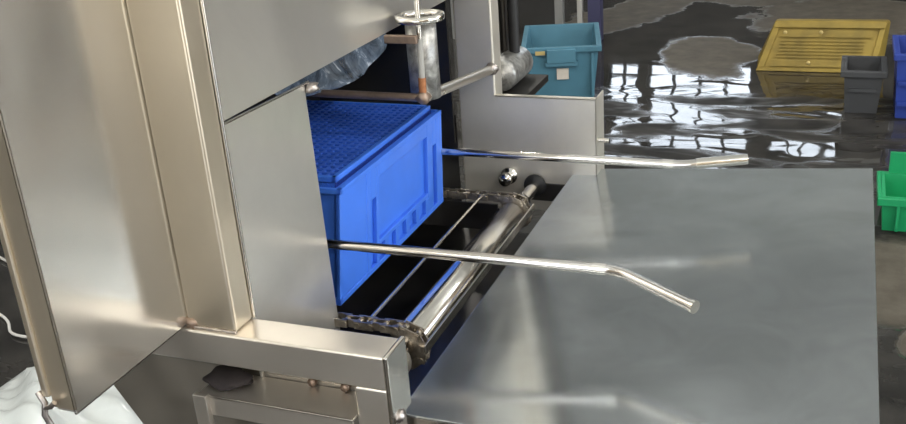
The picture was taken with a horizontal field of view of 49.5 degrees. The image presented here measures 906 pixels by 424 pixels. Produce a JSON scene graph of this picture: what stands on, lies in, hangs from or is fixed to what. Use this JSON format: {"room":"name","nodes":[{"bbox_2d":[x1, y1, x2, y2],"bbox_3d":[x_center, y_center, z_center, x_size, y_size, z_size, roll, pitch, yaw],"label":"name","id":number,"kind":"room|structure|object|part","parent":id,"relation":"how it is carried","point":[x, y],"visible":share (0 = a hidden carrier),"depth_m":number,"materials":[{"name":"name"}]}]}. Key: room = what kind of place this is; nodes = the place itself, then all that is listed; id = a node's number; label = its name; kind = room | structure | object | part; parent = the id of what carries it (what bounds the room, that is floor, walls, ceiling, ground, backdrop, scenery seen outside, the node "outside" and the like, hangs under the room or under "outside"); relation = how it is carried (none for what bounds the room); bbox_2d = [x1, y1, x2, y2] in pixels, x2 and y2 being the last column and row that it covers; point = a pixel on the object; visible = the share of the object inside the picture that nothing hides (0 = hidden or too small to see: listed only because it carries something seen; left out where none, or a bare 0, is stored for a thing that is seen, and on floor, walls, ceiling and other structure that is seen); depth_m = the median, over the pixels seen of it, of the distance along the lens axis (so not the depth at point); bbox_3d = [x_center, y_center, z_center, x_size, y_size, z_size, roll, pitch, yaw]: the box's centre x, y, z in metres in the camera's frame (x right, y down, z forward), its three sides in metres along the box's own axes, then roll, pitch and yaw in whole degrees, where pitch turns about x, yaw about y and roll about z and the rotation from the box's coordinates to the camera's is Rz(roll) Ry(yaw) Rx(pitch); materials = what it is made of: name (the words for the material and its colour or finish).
{"room":"factory floor","nodes":[
{"label":"factory floor","id":0,"kind":"room"},
{"bbox_2d":[0,0,905,423],"bbox_3d":[1.049,0.174,3.379,11.475,0.001,14.875,5,24,21],"label":"floor","id":1,"kind":"structure","parent":0,"point":[678,79],"depth_m":5.04,"materials":[{"name":"concrete"}]},
{"bbox_2d":[0,313,26,338],"bbox_3d":[-1.614,0.352,3.404,0.961,0.010,0.100,11,27,32],"label":"cable","id":2,"kind":"object","parent":1,"relation":"on","point":[10,331],"visible":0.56,"depth_m":3.27,"materials":[{"name":"white plastic"}]},
{"bbox_2d":[0,367,142,423],"bbox_3d":[-1.071,0.549,2.622,0.766,0.169,0.563,5,24,21],"label":"plastic sheet","id":3,"kind":"object","parent":1,"relation":"on","point":[19,404],"visible":0.39,"depth_m":2.61,"materials":[{"name":"white plastic"}]},
{"bbox_2d":[0,0,747,423],"bbox_3d":[-0.042,-0.315,2.190,1.305,1.964,2.008,5,24,21],"label":"washing machine","id":4,"kind":"object","parent":1,"relation":"on","point":[162,226],"visible":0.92,"depth_m":1.75,"materials":[{"name":"silver metal"}]},
{"bbox_3d":[-0.584,-0.324,1.431,0.005,1.272,0.303,5,24,21],"label":"guard panel","id":5,"kind":"part","parent":4,"relation":"part of","materials":[{"name":"metal"}]},
{"bbox_3d":[-0.470,-0.385,1.560,0.104,1.275,0.057,5,24,21],"label":"post","id":6,"kind":"part","parent":4,"relation":"part of","materials":[{"name":"silver metal"}]},
{"bbox_2d":[202,365,253,390],"bbox_3d":[-0.419,0.311,1.844,0.102,0.028,0.072,5,24,21],"label":"rag","id":7,"kind":"object","parent":4,"relation":"on","point":[222,377],"visible":0.98,"depth_m":1.82,"materials":[{"name":"fabric"}]},
{"bbox_2d":[201,375,357,423],"bbox_3d":[-0.307,0.353,1.809,0.320,0.042,0.086,5,24,21],"label":"shelf","id":8,"kind":"object","parent":4,"relation":"attached to","point":[270,399],"depth_m":1.79,"materials":[{"name":"silver metal"}]},
{"bbox_3d":[-0.318,0.122,1.938,0.007,0.711,0.308,5,24,21],"label":"panel","id":9,"kind":"part","parent":4,"relation":"part of","materials":[{"name":"silver metal"}]},
{"bbox_3d":[-0.200,-0.805,2.029,0.005,0.898,1.256,5,24,21],"label":"hood panel","id":10,"kind":"part","parent":4,"relation":"part of","materials":[{"name":"silver metal"}]},
{"bbox_2d":[275,33,386,96],"bbox_3d":[-0.251,-0.408,2.357,0.159,0.245,0.614,5,24,21],"label":"curtain","id":11,"kind":"object","parent":4,"relation":"hanging from","point":[343,71],"depth_m":2.44,"materials":[{"name":"clear plastic"}]},
{"bbox_3d":[-0.216,-0.276,2.316,0.319,0.019,0.019,5,24,22],"label":"cross arm","id":12,"kind":"part","parent":4,"relation":"part of"},
{"bbox_2d":[306,100,443,305],"bbox_3d":[-0.346,-0.058,2.472,0.448,0.276,0.641,5,24,21],"label":"plastic crate","id":13,"kind":"object","parent":4,"relation":"in","point":[379,165],"visible":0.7,"depth_m":2.39,"materials":[{"name":"blue plastic"}]},
{"bbox_3d":[-0.343,-0.178,2.446,0.398,0.013,0.551,5,24,21],"label":"plate","id":14,"kind":"part","parent":13,"relation":"part of","materials":[{"name":"blue plastic"}]},
{"bbox_3d":[-0.109,0.573,1.832,0.066,0.614,0.067,5,24,21],"label":"leg","id":15,"kind":"part","parent":4,"relation":"part of","materials":[{"name":"silver metal"}]},
{"bbox_3d":[-0.383,0.260,2.198,0.719,0.106,0.034,5,24,21],"label":"conveyor chain","id":16,"kind":"part","parent":4,"relation":"part of","materials":[{"name":"metal"}]},
{"bbox_3d":[-0.087,-0.572,2.140,0.012,0.391,0.022,5,24,21],"label":"polished rod","id":17,"kind":"part","parent":4,"relation":"part of","materials":[{"name":"metal"}]},
{"bbox_2d":[394,9,444,99],"bbox_3d":[-0.070,-0.362,2.273,0.116,0.197,0.116,5,24,21],"label":"metal canister","id":18,"kind":"object","parent":4,"relation":"on","point":[428,18],"visible":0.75,"depth_m":2.25,"materials":[{"name":"metal"}]},
{"bbox_3d":[-0.072,-0.326,2.235,0.014,0.137,0.021,5,24,21],"label":"upright rod","id":19,"kind":"part","parent":4,"relation":"part of","materials":[{"name":"paint"}]},
{"bbox_3d":[-0.052,0.096,2.422,0.009,0.009,0.744,5,24,21],"label":"cross rod","id":20,"kind":"part","parent":4,"relation":"part of","materials":[{"name":"metal"}]},
{"bbox_3d":[0.019,-0.335,2.534,0.026,0.117,0.595,3,24,17],"label":"bracket arm","id":21,"kind":"part","parent":4,"relation":"part of","materials":[{"name":"silver metal"}]},
{"bbox_3d":[0.065,-0.572,2.799,0.116,1.955,0.068,5,24,21],"label":"post","id":22,"kind":"part","parent":4,"relation":"part of","materials":[{"name":"silver metal"}]},
{"bbox_3d":[-0.117,-0.024,2.832,0.719,0.106,0.034,5,24,21],"label":"conveyor chain","id":23,"kind":"part","parent":4,"relation":"part of","materials":[{"name":"metal"}]},
{"bbox_3d":[-0.126,0.085,2.047,1.278,0.028,0.109,6,25,24],"label":"guide rail","id":24,"kind":"part","parent":4,"relation":"part of","materials":[{"name":"metal"}]},
{"bbox_3d":[0.176,-0.450,3.072,0.102,0.102,0.212,5,24,21],"label":"motor","id":25,"kind":"part","parent":4,"relation":"part of","materials":[{"name":"metal"}]},
{"bbox_2d":[502,74,547,94],"bbox_3d":[0.184,-0.378,3.060,0.144,0.021,0.314,5,24,21],"label":"shelf","id":26,"kind":"object","parent":4,"relation":"attached to","point":[530,84],"depth_m":3.07,"materials":[{"name":"metal"}]},
{"bbox_3d":[0.293,-0.057,2.891,0.162,0.055,0.006,5,24,21],"label":"bearing plate","id":27,"kind":"part","parent":4,"relation":"part of","materials":[{"name":"metal"}]},
{"bbox_3d":[0.116,-0.163,2.618,1.285,0.040,0.062,5,24,21],"label":"guide rail","id":28,"kind":"part","parent":4,"relation":"part of","materials":[{"name":"metal"}]},
{"bbox_2d":[450,0,602,40],"bbox_3d":[0.453,-1.892,6.449,1.054,1.530,0.094,5,24,21],"label":"rack","id":29,"kind":"object","parent":1,"relation":"on","point":[595,7],"visible":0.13,"depth_m":6.50,"materials":[{"name":"metal"}]},
{"bbox_2d":[521,22,601,96],"bbox_3d":[0.613,-0.849,5.529,0.430,0.293,0.606,-1,23,7],"label":"plastic crate","id":30,"kind":"object","parent":1,"relation":"on","point":[566,53],"visible":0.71,"depth_m":5.32,"materials":[{"name":"plastic"}]},
{"bbox_3d":[0.576,-0.821,5.230,0.170,0.094,0.030,-1,23,7],"label":"handle","id":31,"kind":"part","parent":30,"relation":"part of","materials":[{"name":"teal plastic"}]},
{"bbox_2d":[406,168,879,423],"bbox_3d":[0.512,0.375,2.260,0.807,0.563,1.381,5,24,21],"label":"steel table","id":32,"kind":"object","parent":1,"relation":"on","point":[779,264],"visible":0.84,"depth_m":2.00,"materials":[{"name":"silver metal"}]},
{"bbox_2d":[756,19,890,72],"bbox_3d":[2.096,-0.960,5.575,0.703,0.259,0.330,5,24,21],"label":"plastic crate","id":33,"kind":"object","parent":1,"relation":"on","point":[794,45],"visible":0.9,"depth_m":5.51,"materials":[{"name":"yellow plastic"}]},
{"bbox_2d":[840,55,887,113],"bbox_3d":[2.023,-0.629,4.854,0.209,0.212,0.320,5,24,21],"label":"plastic crate","id":34,"kind":"object","parent":1,"relation":"on","point":[863,76],"visible":1,"depth_m":4.75,"materials":[{"name":"grey plastic"}]},
{"bbox_2d":[876,151,905,231],"bbox_3d":[1.757,-0.063,3.543,0.422,0.212,0.286,5,24,21],"label":"plastic crate","id":35,"kind":"object","parent":1,"relation":"on","point":[891,184],"visible":1,"depth_m":3.60,"materials":[{"name":"green plastic"}]},
{"bbox_3d":[1.800,-0.175,3.632,0.340,0.081,0.012,5,24,21],"label":"panel","id":36,"kind":"part","parent":35,"relation":"part of","materials":[{"name":"green plastic"}]},
{"bbox_2d":[892,35,905,117],"bbox_3d":[2.281,-0.646,4.714,0.337,0.314,0.411,5,24,21],"label":"plastic crate","id":37,"kind":"object","parent":1,"relation":"on","point":[898,41],"visible":1,"depth_m":4.63,"materials":[{"name":"blue plastic"}]}
]}

